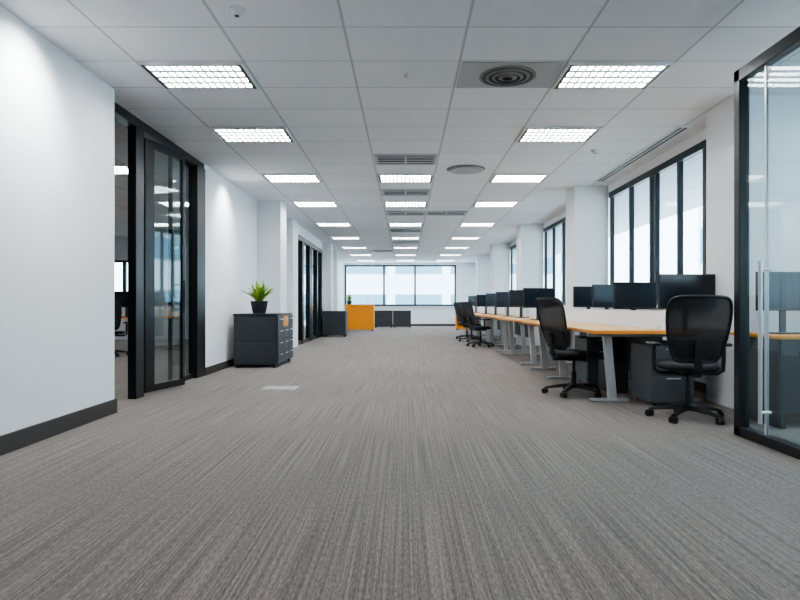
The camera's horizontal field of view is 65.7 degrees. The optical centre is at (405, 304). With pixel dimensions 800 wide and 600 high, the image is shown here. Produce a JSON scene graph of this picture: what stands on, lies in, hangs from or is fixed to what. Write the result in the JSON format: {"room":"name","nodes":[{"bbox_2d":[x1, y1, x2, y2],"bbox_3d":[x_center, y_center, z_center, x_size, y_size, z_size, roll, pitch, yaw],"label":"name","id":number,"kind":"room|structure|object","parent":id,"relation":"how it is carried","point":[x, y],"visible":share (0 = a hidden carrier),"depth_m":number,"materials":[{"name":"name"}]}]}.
{"room":"open-plan office","nodes":[
{"label":"open-plan office","id":0,"kind":"room"},
{"bbox_2d":[0,5,113,435],"bbox_3d":[-2.825,-0.500,1.425,0.250,3.000,8.650,0,0,0],"label":"wall","id":1,"kind":"structure","parent":0,"point":[57,116],"depth_m":4.74,"materials":[{"name":"white paint"}]},
{"bbox_2d":[0,399,116,455],"bbox_3d":[-2.816,0.935,1.434,0.268,0.130,8.668,0,0,0],"label":"baseboard","id":2,"kind":"structure","parent":1,"relation":"attached to","point":[15,440],"depth_m":4.72,"materials":[{"name":"black"}]},
{"bbox_2d":[114,236,188,338],"bbox_3d":[-6.100,-0.500,18.100,6.200,3.000,0.200,0,0,0],"label":"wall","id":3,"kind":"structure","parent":0,"point":[120,242],"depth_m":18.00,"materials":[{"name":"white paint"}]},
{"bbox_2d":[114,260,127,290],"bbox_3d":[-8.300,-0.650,18.100,1.400,1.300,0.100,0,0,0],"label":"window","id":4,"kind":"structure","parent":3,"relation":"in","point":[124,262],"depth_m":18.05,"materials":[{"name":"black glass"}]},
{"bbox_2d":[204,164,256,366],"bbox_3d":[-2.925,-0.500,11.900,0.150,3.000,6.200,0,0,0],"label":"wall","id":5,"kind":"structure","parent":0,"point":[230,212],"depth_m":9.87,"materials":[{"name":"white paint"}]},
{"bbox_2d":[114,102,204,398],"bbox_3d":[-2.841,-0.500,7.285,0.318,3.000,3.030,0,0,0],"label":"door","id":6,"kind":"structure","parent":5,"relation":"in","point":[143,140],"depth_m":7.06,"materials":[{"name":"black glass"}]},
{"bbox_2d":[205,359,233,374],"bbox_3d":[-2.620,0.945,10.360,0.460,0.110,3.080,0,0,0],"label":"baseboard","id":7,"kind":"structure","parent":5,"relation":"attached to","point":[223,365],"depth_m":9.44,"materials":[{"name":"black"}]},
{"bbox_2d":[257,201,286,312],"bbox_3d":[-2.625,-0.500,12.200,0.450,3.000,0.600,0,0,0],"label":"wall pillar","id":8,"kind":"structure","parent":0,"point":[271,215],"depth_m":11.90,"materials":[{"name":"white paint"}]},
{"bbox_2d":[287,218,297,347],"bbox_3d":[-2.725,-0.500,14.640,0.250,3.000,0.680,0,0,0],"label":"wall pillar","id":9,"kind":"structure","parent":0,"point":[292,225],"depth_m":14.38,"materials":[{"name":"white paint"}]},
{"bbox_2d":[298,224,321,248],"bbox_3d":[-2.815,-1.875,17.350,0.330,0.250,4.700,0,0,0],"label":"wall","id":10,"kind":"structure","parent":0,"point":[303,232],"depth_m":17.10,"materials":[{"name":"white paint"}]},
{"bbox_2d":[298,234,321,344],"bbox_3d":[-2.700,-0.375,17.350,0.120,2.750,4.700,0,0,0],"label":"door","id":11,"kind":"structure","parent":10,"relation":"in","point":[317,252],"depth_m":17.12,"materials":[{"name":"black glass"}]},
{"bbox_2d":[312,242,322,335],"bbox_3d":[-2.815,-0.500,19.750,0.330,3.000,0.100,0,0,0],"label":"wall","id":12,"kind":"structure","parent":0,"point":[322,242],"depth_m":19.77,"materials":[{"name":"white paint"}]},
{"bbox_2d":[323,243,332,335],"bbox_3d":[-2.685,-0.500,20.400,0.530,3.000,0.600,0,0,0],"label":"wall pillar","id":13,"kind":"structure","parent":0,"point":[327,247],"depth_m":20.10,"materials":[{"name":"white paint"}]},
{"bbox_2d":[312,250,343,334],"bbox_3d":[-3.000,-0.500,24.600,0.100,3.000,9.800,0,0,0],"label":"wall","id":14,"kind":"structure","parent":0,"point":[340,264],"depth_m":28.10,"materials":[{"name":"white paint"}]},
{"bbox_2d":[333,251,337,310],"bbox_3d":[-2.750,-0.500,23.200,0.400,3.000,0.400,0,0,0],"label":"wall pillar","id":15,"kind":"structure","parent":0,"point":[335,253],"depth_m":23.00,"materials":[{"name":"white paint"}]},
{"bbox_2d":[0,326,799,599],"bbox_3d":[-2.000,1.050,13.500,16.000,0.100,33.000,0,0,0],"label":"floor","id":16,"kind":"structure","parent":0,"point":[414,462],"depth_m":3.27,"materials":[{"name":"carpet"}]},
{"bbox_2d":[114,301,127,356],"bbox_3d":[-5.752,0.459,12.083,0.686,1.082,0.752,0,0,-11],"label":"office chair","id":17,"kind":"object","parent":16,"relation":"on","point":[117,305],"visible":0.34,"depth_m":11.88,"materials":[{"name":"black plastic"}]},
{"bbox_2d":[233,313,292,367],"bbox_3d":[-2.371,0.570,10.511,0.738,0.860,1.367,0,0,0],"label":"filing cabinet","id":18,"kind":"object","parent":16,"relation":"on","point":[266,338],"visible":0.98,"depth_m":9.83,"materials":[{"name":"metal"}]},
{"bbox_2d":[242,280,273,313],"bbox_3d":[-2.449,-0.145,10.222,0.513,0.569,0.550,0,0,0],"label":"potted plant","id":19,"kind":"object","parent":18,"relation":"on","point":[259,306],"visible":1,"depth_m":10.16,"materials":[{"name":"green plant"}]},
{"bbox_2d":[261,386,299,389],"bbox_3d":[-1.492,0.996,7.413,0.402,0.008,0.268,0,0,0],"label":"socket","id":20,"kind":"object","parent":16,"relation":"on","point":[266,387],"visible":1,"depth_m":7.37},
{"bbox_2d":[322,311,347,336],"bbox_3d":[-2.230,0.595,19.659,0.740,0.810,0.693,0,0,0],"label":"base cabinet","id":21,"kind":"object","parent":16,"relation":"on","point":[334,322],"visible":0.98,"depth_m":19.34,"materials":[{"name":"grey plastic"}]},
{"bbox_2d":[345,304,374,330],"bbox_3d":[-1.770,0.490,24.034,1.120,1.020,0.543,0,0,0],"label":"base cabinet","id":22,"kind":"object","parent":16,"relation":"on","point":[360,316],"visible":0.81,"depth_m":23.79,"materials":[{"name":"orange paint"}]},
{"bbox_2d":[375,310,392,327],"bbox_3d":[-0.960,0.620,27.233,0.800,0.760,0.543,0,0,0],"label":"base cabinet","id":23,"kind":"object","parent":16,"relation":"on","point":[383,318],"visible":1,"depth_m":26.99,"materials":[{"name":"grey plastic"}]},
{"bbox_2d":[393,310,410,327],"bbox_3d":[-0.155,0.620,27.233,0.800,0.760,0.543,0,0,0],"label":"base cabinet","id":24,"kind":"object","parent":16,"relation":"on","point":[401,318],"visible":1,"depth_m":26.99,"materials":[{"name":"grey plastic"}]},
{"bbox_2d":[455,313,465,329],"bbox_3d":[2.300,0.590,24.834,0.600,0.820,0.543,0,0,0],"label":"base cabinet","id":25,"kind":"object","parent":16,"relation":"on","point":[457,327],"visible":0.24,"depth_m":24.61,"materials":[{"name":"orange paint"}]},
{"bbox_2d":[453,302,477,339],"bbox_3d":[1.783,0.459,18.202,0.752,1.082,0.686,0,0,-10],"label":"office chair","id":26,"kind":"object","parent":16,"relation":"on","point":[454,303],"visible":0.44,"depth_m":18.14,"materials":[{"name":"fabric"}]},
{"bbox_2d":[456,302,481,341],"bbox_3d":[1.784,0.459,16.896,0.752,1.082,0.686,0,0,-30],"label":"office chair","id":27,"kind":"object","parent":16,"relation":"on","point":[460,305],"visible":0.64,"depth_m":16.77,"materials":[{"name":"fabric"}]},
{"bbox_2d":[463,302,493,346],"bbox_3d":[1.783,0.459,14.901,0.752,1.082,0.686,0,0,-15],"label":"office chair","id":28,"kind":"object","parent":16,"relation":"on","point":[468,307],"visible":1,"depth_m":14.77,"materials":[{"name":"fabric"}]},
{"bbox_2d":[462,312,494,336],"bbox_3d":[2.360,0.625,20.200,1.000,0.751,2.700,0,0,0],"label":"desk","id":29,"kind":"object","parent":16,"relation":"on","point":[468,329],"visible":0.15,"depth_m":21.20,"materials":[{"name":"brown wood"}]},
{"bbox_2d":[468,296,479,312],"bbox_3d":[2.235,-0.020,19.630,0.540,0.538,0.180,0,0,-10],"label":"computer monitor","id":30,"kind":"object","parent":29,"relation":"on","point":[472,299],"visible":0.48,"depth_m":19.57,"materials":[{"name":"grey plastic"}]},
{"bbox_2d":[474,313,505,342],"bbox_3d":[2.360,0.625,17.300,1.000,0.751,2.700,0,0,0],"label":"desk","id":31,"kind":"object","parent":16,"relation":"on","point":[499,323],"visible":0.41,"depth_m":16.25,"materials":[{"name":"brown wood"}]},
{"bbox_2d":[476,295,493,313],"bbox_3d":[2.238,-0.018,17.230,0.560,0.535,0.180,0,0,-4],"label":"computer monitor","id":32,"kind":"object","parent":31,"relation":"on","point":[480,299],"visible":0.65,"depth_m":17.18,"materials":[{"name":"grey plastic"}]},
{"bbox_2d":[490,307,504,314],"bbox_3d":[2.554,0.154,17.300,0.030,0.190,2.600,0,0,0],"label":"screen","id":33,"kind":"object","parent":31,"relation":"on","point":[500,310],"visible":0.79,"depth_m":16.80,"materials":[{"name":"white"}]},
{"bbox_2d":[479,315,529,350],"bbox_3d":[2.360,0.625,14.400,1.000,0.751,2.700,0,0,0],"label":"desk","id":34,"kind":"object","parent":16,"relation":"on","point":[522,330],"visible":0.57,"depth_m":13.73,"materials":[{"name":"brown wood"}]},
{"bbox_2d":[486,293,496,314],"bbox_3d":[2.233,-0.020,15.329,0.540,0.538,0.180,0,0,-14],"label":"computer monitor","id":35,"kind":"object","parent":34,"relation":"on","point":[490,297],"visible":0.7,"depth_m":15.26,"materials":[{"name":"grey plastic"}]},
{"bbox_2d":[496,292,508,315],"bbox_3d":[2.236,-0.018,13.530,0.560,0.535,0.180,0,0,-8],"label":"computer monitor","id":36,"kind":"object","parent":34,"relation":"on","point":[502,298],"visible":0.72,"depth_m":13.47,"materials":[{"name":"grey plastic"}]},
{"bbox_2d":[509,307,526,316],"bbox_3d":[2.554,0.154,14.400,0.030,0.190,2.600,0,0,0],"label":"screen","id":37,"kind":"object","parent":34,"relation":"on","point":[513,311],"visible":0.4,"depth_m":14.23,"materials":[{"name":"white"}]},
{"bbox_2d":[495,317,568,363],"bbox_3d":[2.360,0.625,11.500,1.000,0.751,2.700,0,0,0],"label":"desk","id":38,"kind":"object","parent":16,"relation":"on","point":[531,335],"visible":0.48,"depth_m":10.54,"materials":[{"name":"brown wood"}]},
{"bbox_2d":[509,290,528,317],"bbox_3d":[2.233,-0.020,11.929,0.540,0.538,0.180,0,0,-14],"label":"computer monitor","id":39,"kind":"object","parent":38,"relation":"on","point":[515,296],"visible":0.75,"depth_m":11.86,"materials":[{"name":"grey plastic"}]},
{"bbox_2d":[529,308,535,317],"bbox_3d":[2.554,0.154,11.500,0.030,0.190,2.600,0,0,0],"label":"screen","id":40,"kind":"object","parent":38,"relation":"on","point":[532,311],"visible":0.24,"depth_m":12.43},
{"bbox_2d":[523,288,554,319],"bbox_3d":[2.235,-0.018,10.430,0.560,0.535,0.180,0,0,-10],"label":"computer monitor","id":41,"kind":"object","parent":38,"relation":"on","point":[530,295],"visible":0.57,"depth_m":10.37,"materials":[{"name":"grey plastic"}]},
{"bbox_2d":[536,297,600,397],"bbox_3d":[1.863,0.459,6.929,0.752,1.082,0.686,0,0,-20],"label":"office chair","id":42,"kind":"object","parent":16,"relation":"on","point":[550,310],"visible":1,"depth_m":6.78,"materials":[{"name":"fabric"}]},
{"bbox_2d":[575,335,620,384],"bbox_3d":[2.450,0.700,7.920,0.420,0.600,0.580,0,0,0],"label":"drawer pedestal","id":43,"kind":"object","parent":16,"relation":"on","point":[587,372],"visible":0.39,"depth_m":7.64,"materials":[{"name":"metal"}]},
{"bbox_2d":[521,321,700,400],"bbox_3d":[2.480,0.625,7.975,1.280,0.751,3.850,0,0,0],"label":"desk","id":44,"kind":"object","parent":16,"relation":"on","point":[628,335],"visible":0.53,"depth_m":6.51,"materials":[{"name":"brown wood"}]},
{"bbox_2d":[573,286,591,308],"bbox_3d":[2.856,-0.020,9.650,0.540,0.538,0.180,0,0,-8],"label":"computer monitor","id":45,"kind":"object","parent":44,"relation":"on","point":[582,295],"visible":0.45,"depth_m":9.59,"materials":[{"name":"grey plastic"}]},
{"bbox_2d":[592,284,612,309],"bbox_3d":[2.861,-0.020,8.778,0.540,0.538,0.180,0,0,-18],"label":"computer monitor","id":46,"kind":"object","parent":44,"relation":"on","point":[602,294],"visible":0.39,"depth_m":8.70,"materials":[{"name":"grey plastic"}]},
{"bbox_2d":[566,309,665,329],"bbox_3d":[2.554,0.154,7.975,0.030,0.190,3.750,0,0,0],"label":"screen","id":47,"kind":"object","parent":44,"relation":"on","point":[628,318],"visible":0.89,"depth_m":7.31,"materials":[{"name":"fabric"}]},
{"bbox_2d":[613,282,656,309],"bbox_3d":[2.867,-0.018,7.780,0.560,0.535,0.180,0,0,-6],"label":"computer monitor","id":48,"kind":"object","parent":44,"relation":"on","point":[626,295],"visible":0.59,"depth_m":7.74,"materials":[{"name":"grey plastic"}]},
{"bbox_2d":[657,274,714,308],"bbox_3d":[2.854,-0.033,6.330,0.590,0.563,0.180,0,0,-2],"label":"computer monitor","id":49,"kind":"object","parent":44,"relation":"on","point":[669,286],"visible":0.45,"depth_m":6.29,"materials":[{"name":"grey plastic"}]},
{"bbox_2d":[599,359,627,392],"bbox_3d":[2.400,0.820,7.175,0.180,0.360,0.408,0,0,-6],"label":"computer tower","id":50,"kind":"object","parent":16,"relation":"on","point":[621,367],"visible":0.63,"depth_m":6.98,"materials":[{"name":"black plastic"}]},
{"bbox_2d":[631,342,693,405],"bbox_3d":[2.630,0.700,6.370,0.420,0.600,0.580,0,0,0],"label":"drawer pedestal","id":51,"kind":"object","parent":16,"relation":"on","point":[647,385],"visible":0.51,"depth_m":6.11,"materials":[{"name":"metal"}]},
{"bbox_2d":[645,295,732,424],"bbox_3d":[2.473,0.459,5.435,0.686,1.082,0.751,0,0,8],"label":"office chair","id":52,"kind":"object","parent":16,"relation":"on","point":[698,327],"visible":1,"depth_m":5.17,"materials":[{"name":"fabric"}]},
{"bbox_2d":[730,332,799,428],"bbox_3d":[3.830,0.625,5.325,1.700,0.751,0.750,0,0,0],"label":"desk","id":53,"kind":"object","parent":16,"relation":"on","point":[784,349],"visible":0.7,"depth_m":5.05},
{"bbox_2d":[755,272,799,333],"bbox_3d":[3.287,-0.018,5.380,0.560,0.535,0.180,0,0,-6],"label":"computer monitor","id":54,"kind":"object","parent":53,"relation":"on","point":[784,287],"visible":0.91,"depth_m":5.33,"materials":[{"name":"grey plastic"}]},
{"bbox_3d":[-6.600,0.624,13.000,2.200,0.751,0.800,0,0,0],"label":"office desk","id":55,"kind":"object","parent":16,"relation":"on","visible":0},
{"bbox_2d":[114,291,127,316],"bbox_3d":[-5.850,-0.018,12.980,0.560,0.535,0.180,0,0,0],"label":"computer monitor","id":56,"kind":"object","parent":55,"relation":"on","point":[120,296],"visible":0.38,"depth_m":12.94,"materials":[{"name":"grey plastic"}]},
{"bbox_2d":[0,0,799,263],"bbox_3d":[-2.000,-2.075,13.500,16.000,0.150,33.000,0,0,0],"label":"ceiling","id":57,"kind":"structure","parent":0,"point":[327,72],"depth_m":5.95,"materials":[{"name":"tile"}]},
{"bbox_2d":[114,164,127,174],"bbox_3d":[-4.400,-1.988,9.110,0.860,0.024,0.600,0,0,0],"label":"recessed light","id":58,"kind":"object","parent":57,"relation":"in","point":[119,169],"visible":0.25,"depth_m":9.09,"materials":[{"name":"white plastic"}]},
{"bbox_2d":[155,201,167,206],"bbox_3d":[-4.688,-1.988,12.137,0.284,0.024,0.601,0,0,0],"label":"recessed light","id":59,"kind":"object","parent":57,"relation":"in","point":[164,203],"depth_m":12.08,"materials":[{"name":"white plastic"}]},
{"bbox_2d":[155,222,175,226],"bbox_3d":[-6.200,-1.988,15.310,0.860,0.024,0.600,0,0,0],"label":"recessed light","id":60,"kind":"object","parent":57,"relation":"in","point":[157,224],"visible":0.36,"depth_m":15.29,"materials":[{"name":"white plastic"}]},
{"bbox_2d":[137,61,258,89],"bbox_3d":[-1.774,-1.988,5.390,0.860,0.024,0.600,0,0,0],"label":"recessed light","id":61,"kind":"object","parent":57,"relation":"in","point":[171,75],"visible":1,"depth_m":5.36,"materials":[{"name":"white plastic"}]},
{"bbox_2d":[148,67,250,85],"bbox_3d":[-1.774,-1.996,5.390,0.770,0.007,0.572,0,0,0],"label":"diffuser","id":62,"kind":"object","parent":61,"relation":"attached to","point":[166,76],"depth_m":5.37,"materials":[{"name":"plastic"}]},
{"bbox_2d":[228,5,244,17],"bbox_3d":[-1.140,-1.975,4.190,0.109,0.050,0.109,0,0,0],"label":"smoke detector","id":63,"kind":"object","parent":57,"relation":"attached to","point":[236,11],"visible":1,"depth_m":4.16,"materials":[{"name":"white plastic"}]},
{"bbox_2d":[209,127,294,142],"bbox_3d":[-1.774,-1.988,7.250,0.860,0.024,0.600,0,0,0],"label":"recessed light","id":64,"kind":"object","parent":57,"relation":"in","point":[226,134],"visible":1,"depth_m":7.23,"materials":[{"name":"white plastic"}]},
{"bbox_2d":[216,130,289,140],"bbox_3d":[-1.774,-1.996,7.250,0.770,0.007,0.572,0,0,0],"label":"diffuser","id":65,"kind":"object","parent":64,"relation":"attached to","point":[226,135],"depth_m":7.24,"materials":[{"name":"plastic"}]},
{"bbox_2d":[261,174,322,182],"bbox_3d":[-1.774,-1.988,9.730,0.860,0.024,0.600,0,0,0],"label":"recessed light","id":66,"kind":"object","parent":57,"relation":"in","point":[271,178],"visible":1,"depth_m":9.71,"materials":[{"name":"white plastic"}]},
{"bbox_2d":[267,177,316,179],"bbox_3d":[-1.774,-1.996,9.730,0.770,0.007,0.572,0,0,0],"label":"diffuser","id":67,"kind":"object","parent":66,"relation":"attached to","point":[268,178],"depth_m":9.71,"materials":[{"name":"plastic"}]},
{"bbox_2d":[291,201,338,206],"bbox_3d":[-1.774,-1.988,12.210,0.860,0.024,0.600,0,0,0],"label":"recessed light","id":68,"kind":"object","parent":57,"relation":"in","point":[296,203],"visible":1,"depth_m":12.08,"materials":[{"name":"white plastic"}]},
{"bbox_2d":[315,222,351,226],"bbox_3d":[-1.774,-1.988,15.310,0.860,0.024,0.600,0,0,0],"label":"recessed light","id":69,"kind":"object","parent":57,"relation":"in","point":[319,224],"visible":1,"depth_m":15.29,"materials":[{"name":"white plastic"}]},
{"bbox_2d":[330,237,360,239],"bbox_3d":[-1.774,-1.988,18.410,0.860,0.024,0.600,0,0,0],"label":"recessed light","id":70,"kind":"object","parent":57,"relation":"in","point":[333,238],"visible":1,"depth_m":18.52,"materials":[{"name":"white plastic"}]},
{"bbox_2d":[374,154,436,164],"bbox_3d":[0.000,-1.989,8.490,0.840,0.022,0.520,0,0,0],"label":"ceiling vent","id":71,"kind":"object","parent":57,"relation":"in","point":[380,159],"visible":1,"depth_m":8.50,"materials":[{"name":"white plastic"}]},
{"bbox_2d":[377,174,433,182],"bbox_3d":[0.000,-1.988,9.730,0.860,0.024,0.600,0,0,0],"label":"recessed light","id":72,"kind":"object","parent":57,"relation":"in","point":[383,178],"visible":1,"depth_m":9.71,"materials":[{"name":"white plastic"}]},
{"bbox_2d":[381,177,429,179],"bbox_3d":[0.000,-1.996,9.730,0.770,0.007,0.572,0,0,0],"label":"diffuser","id":73,"kind":"object","parent":72,"relation":"attached to","point":[382,178],"depth_m":9.71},
{"bbox_2d":[381,189,429,195],"bbox_3d":[0.000,-1.989,10.970,0.840,0.022,0.520,0,0,0],"label":"ceiling vent","id":74,"kind":"object","parent":57,"relation":"in","point":[385,192],"visible":1,"depth_m":11.00,"materials":[{"name":"white plastic"}]},
{"bbox_2d":[383,201,427,206],"bbox_3d":[0.000,-1.988,12.210,0.860,0.024,0.600,0,0,0],"label":"recessed light","id":75,"kind":"object","parent":57,"relation":"in","point":[386,203],"visible":1,"depth_m":12.08,"materials":[{"name":"white plastic"}]},
{"bbox_2d":[386,211,424,215],"bbox_3d":[0.000,-1.989,13.450,0.840,0.022,0.520,0,0,0],"label":"ceiling vent","id":76,"kind":"object","parent":57,"relation":"in","point":[388,213],"visible":1,"depth_m":13.43,"materials":[{"name":"white plastic"}]},
{"bbox_2d":[388,222,422,226],"bbox_3d":[0.000,-1.988,15.310,0.860,0.024,0.600,0,0,0],"label":"recessed light","id":77,"kind":"object","parent":57,"relation":"in","point":[390,224],"visible":1,"depth_m":15.29,"materials":[{"name":"white plastic"}]},
{"bbox_2d":[391,237,419,239],"bbox_3d":[0.000,-1.988,18.410,0.860,0.024,0.600,0,0,0],"label":"recessed light","id":78,"kind":"object","parent":57,"relation":"in","point":[392,238],"visible":1,"depth_m":18.52,"materials":[{"name":"white plastic"}]},
{"bbox_2d":[392,241,418,242],"bbox_3d":[0.000,-1.989,19.650,0.840,0.022,0.520,0,0,0],"label":"ceiling vent","id":79,"kind":"object","parent":57,"relation":"in","point":[392,241],"visible":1,"depth_m":19.50,"materials":[{"name":"white plastic"}]},
{"bbox_2d":[390,229,421,231],"bbox_3d":[0.000,-1.989,16.550,0.840,0.022,0.520,0,0,0],"label":"ceiling vent","id":80,"kind":"object","parent":57,"relation":"in","point":[391,230],"visible":1,"depth_m":16.61,"materials":[{"name":"white plastic"}]},
{"bbox_2d":[427,211,466,215],"bbox_3d":[0.887,-1.989,13.450,0.840,0.022,0.520,0,0,0],"label":"ceiling vent","id":81,"kind":"object","parent":57,"relation":"in","point":[429,213],"visible":1,"depth_m":13.43,"materials":[{"name":"white plastic"}]},
{"bbox_2d":[450,237,480,239],"bbox_3d":[1.774,-1.988,18.410,0.860,0.024,0.600,0,0,0],"label":"recessed light","id":82,"kind":"object","parent":57,"relation":"in","point":[451,238],"visible":1,"depth_m":18.52,"materials":[{"name":"white plastic"}]},
{"bbox_2d":[447,165,484,173],"bbox_3d":[0.887,-1.985,9.110,0.560,0.030,0.560,0,0,0],"label":"ceiling vent","id":83,"kind":"object","parent":57,"relation":"in","point":[460,169],"visible":1,"depth_m":9.01,"materials":[{"name":"metal"}]},
{"bbox_2d":[459,222,496,226],"bbox_3d":[1.774,-1.988,15.310,0.860,0.024,0.600,0,0,0],"label":"recessed light","id":84,"kind":"object","parent":57,"relation":"in","point":[462,224],"visible":1,"depth_m":15.29,"materials":[{"name":"white plastic"}]},
{"bbox_2d":[472,201,519,206],"bbox_3d":[1.774,-1.988,12.210,0.860,0.024,0.600,0,0,0],"label":"recessed light","id":85,"kind":"object","parent":57,"relation":"in","point":[476,203],"visible":1,"depth_m":12.09,"materials":[{"name":"white plastic"}]},
{"bbox_2d":[457,62,563,87],"bbox_3d":[0.887,-1.982,5.390,0.840,0.036,0.580,0,0,0],"label":"ceiling vent","id":86,"kind":"object","parent":57,"relation":"in","point":[472,74],"visible":1,"depth_m":5.33,"materials":[{"name":"metal"}]},
{"bbox_2d":[479,66,535,86],"bbox_3d":[0.887,-1.976,5.390,0.490,0.024,0.490,0,0,0],"label":"diffuser","id":87,"kind":"object","parent":86,"relation":"attached to","point":[489,76],"depth_m":5.36,"materials":[{"name":"metal"}]},
{"bbox_2d":[489,174,550,182],"bbox_3d":[1.774,-1.988,9.730,0.860,0.024,0.600,0,0,0],"label":"recessed light","id":88,"kind":"object","parent":57,"relation":"in","point":[496,178],"visible":1,"depth_m":9.71,"materials":[{"name":"white plastic"}]},
{"bbox_2d":[494,177,543,179],"bbox_3d":[1.774,-1.996,9.730,0.770,0.007,0.572,0,0,0],"label":"diffuser","id":89,"kind":"object","parent":88,"relation":"attached to","point":[495,178],"depth_m":9.71,"materials":[{"name":"plastic"}]},
{"bbox_2d":[516,127,601,142],"bbox_3d":[1.774,-1.988,7.250,0.860,0.024,0.600,0,0,0],"label":"recessed light","id":90,"kind":"object","parent":57,"relation":"in","point":[529,134],"visible":1,"depth_m":7.23,"materials":[{"name":"white plastic"}]},
{"bbox_2d":[521,130,594,140],"bbox_3d":[1.774,-1.996,7.250,0.770,0.007,0.572,0,0,0],"label":"diffuser","id":91,"kind":"object","parent":90,"relation":"attached to","point":[528,135],"depth_m":7.24,"materials":[{"name":"plastic"}]},
{"bbox_2d":[552,61,673,89],"bbox_3d":[1.774,-1.988,5.390,0.860,0.024,0.600,0,0,0],"label":"recessed light","id":92,"kind":"object","parent":57,"relation":"in","point":[577,75],"visible":1,"depth_m":5.36,"materials":[{"name":"white plastic"}]},
{"bbox_2d":[560,67,662,85],"bbox_3d":[1.774,-1.996,5.390,0.770,0.007,0.572,0,0,0],"label":"diffuser","id":93,"kind":"object","parent":92,"relation":"attached to","point":[574,76],"depth_m":5.37,"materials":[{"name":"plastic"}]},
{"bbox_2d":[595,125,691,181],"bbox_3d":[3.120,-1.992,8.450,0.140,0.015,3.100,0,0,0],"label":"ceiling vent","id":94,"kind":"object","parent":57,"relation":"in","point":[678,130],"visible":1,"depth_m":7.98,"materials":[{"name":"white plastic"}]},
{"bbox_2d":[344,263,474,323],"bbox_3d":[0.250,-0.500,29.600,6.700,3.000,0.200,0,0,0],"label":"wall","id":95,"kind":"structure","parent":0,"point":[465,272],"depth_m":29.50,"materials":[{"name":"white paint"}]},
{"bbox_2d":[344,306,453,306],"bbox_3d":[-0.250,0.065,29.490,5.300,0.030,0.140,0,0,0],"label":"sill","id":96,"kind":"structure","parent":95,"relation":"attached to","point":[344,306],"depth_m":29.42,"materials":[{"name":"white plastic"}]},
{"bbox_2d":[345,265,455,305],"bbox_3d":[-0.250,-0.925,29.560,5.330,1.950,0.100,0,0,0],"label":"window","id":97,"kind":"structure","parent":95,"relation":"in","point":[383,266],"depth_m":29.51,"materials":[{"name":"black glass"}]},
{"bbox_2d":[374,324,454,325],"bbox_3d":[0.225,0.950,29.492,6.350,0.100,0.015,0,0,0],"label":"baseboard","id":98,"kind":"structure","parent":95,"relation":"attached to","point":[374,324],"depth_m":29.49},
{"bbox_2d":[475,255,489,329],"bbox_3d":[3.120,-0.500,24.900,0.560,3.000,0.600,0,0,0],"label":"wall pillar","id":99,"kind":"structure","parent":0,"point":[482,262],"depth_m":24.60,"materials":[{"name":"white paint"}]},
{"bbox_2d":[490,244,509,335],"bbox_3d":[3.120,-0.500,20.500,0.560,3.000,0.600,0,0,0],"label":"wall pillar","id":100,"kind":"structure","parent":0,"point":[499,253],"depth_m":20.20,"materials":[{"name":"white paint"}]},
{"bbox_2d":[516,224,542,345],"bbox_3d":[3.120,-0.500,15.600,0.560,3.000,0.600,0,0,0],"label":"wall pillar","id":101,"kind":"structure","parent":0,"point":[529,237],"depth_m":15.30,"materials":[{"name":"white paint"}]},
{"bbox_2d":[566,186,607,362],"bbox_3d":[3.120,-0.500,10.700,0.560,3.000,0.600,0,0,0],"label":"wall pillar","id":102,"kind":"structure","parent":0,"point":[586,206],"depth_m":10.40,"materials":[{"name":"white paint"}]},
{"bbox_2d":[510,129,705,383],"bbox_3d":[3.500,-0.500,18.000,0.200,3.000,23.000,0,0,0],"label":"wall","id":103,"kind":"structure","parent":0,"point":[699,137],"depth_m":8.50,"materials":[{"name":"white paint"}]},
{"bbox_2d":[510,244,515,289],"bbox_3d":[3.445,-0.940,18.050,0.090,1.880,4.300,0,0,0],"label":"window","id":104,"kind":"structure","parent":103,"relation":"in","point":[513,247],"depth_m":20.11,"materials":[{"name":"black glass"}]},
{"bbox_2d":[543,217,565,304],"bbox_3d":[3.445,-0.940,13.150,0.090,1.880,4.300,0,0,0],"label":"window","id":105,"kind":"structure","parent":103,"relation":"in","point":[562,221],"depth_m":14.32,"materials":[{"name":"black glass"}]},
{"bbox_2d":[608,139,705,284],"bbox_3d":[3.445,-0.940,8.550,0.090,1.880,3.700,0,0,0],"label":"window","id":106,"kind":"structure","parent":103,"relation":"in","point":[653,175],"depth_m":8.46,"materials":[{"name":"black metal"}]},
{"bbox_2d":[628,365,705,392],"bbox_3d":[3.395,0.945,8.500,0.010,0.110,3.800,0,0,0],"label":"baseboard","id":107,"kind":"structure","parent":103,"relation":"attached to","point":[698,386],"depth_m":7.15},
{"bbox_2d":[706,95,798,408],"bbox_3d":[3.450,-0.500,6.200,0.600,3.000,0.600,0,0,0],"label":"wall pillar","id":108,"kind":"structure","parent":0,"point":[783,109],"depth_m":5.90,"materials":[{"name":"white paint"}]},
{"bbox_2d":[799,95,799,331],"bbox_3d":[4.875,-0.500,5.975,2.250,3.000,0.150,0,0,0],"label":"wall","id":109,"kind":"structure","parent":0,"point":[799,95],"depth_m":5.90,"materials":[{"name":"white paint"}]},
{"bbox_3d":[2.580,-0.500,-1.000,0.120,3.000,4.000,0,0,0],"label":"wall","id":110,"kind":"structure","parent":0,"visible":0},
{"bbox_2d":[734,26,799,459],"bbox_3d":[2.556,-0.400,2.900,0.129,2.800,3.800,0,0,0],"label":"door","id":111,"kind":"structure","parent":110,"relation":"in","point":[790,42],"depth_m":4.72,"materials":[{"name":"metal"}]},
{"label":"outside","id":112,"kind":"structure","parent":0,"visible":0},
{"bbox_2d":[698,206,701,273],"bbox_3d":[19.975,-4.000,14.000,6.050,34.000,44.000,0,0,0],"label":"office building","id":113,"kind":"structure","parent":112,"point":[699,208],"depth_m":35.74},
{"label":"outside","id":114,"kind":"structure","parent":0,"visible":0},
{"bbox_2d":[304,237,609,325],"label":"window","id":115,"kind":"structure","parent":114,"point":[434,285],"depth_m":48.01,"materials":[{"name":"glass"}]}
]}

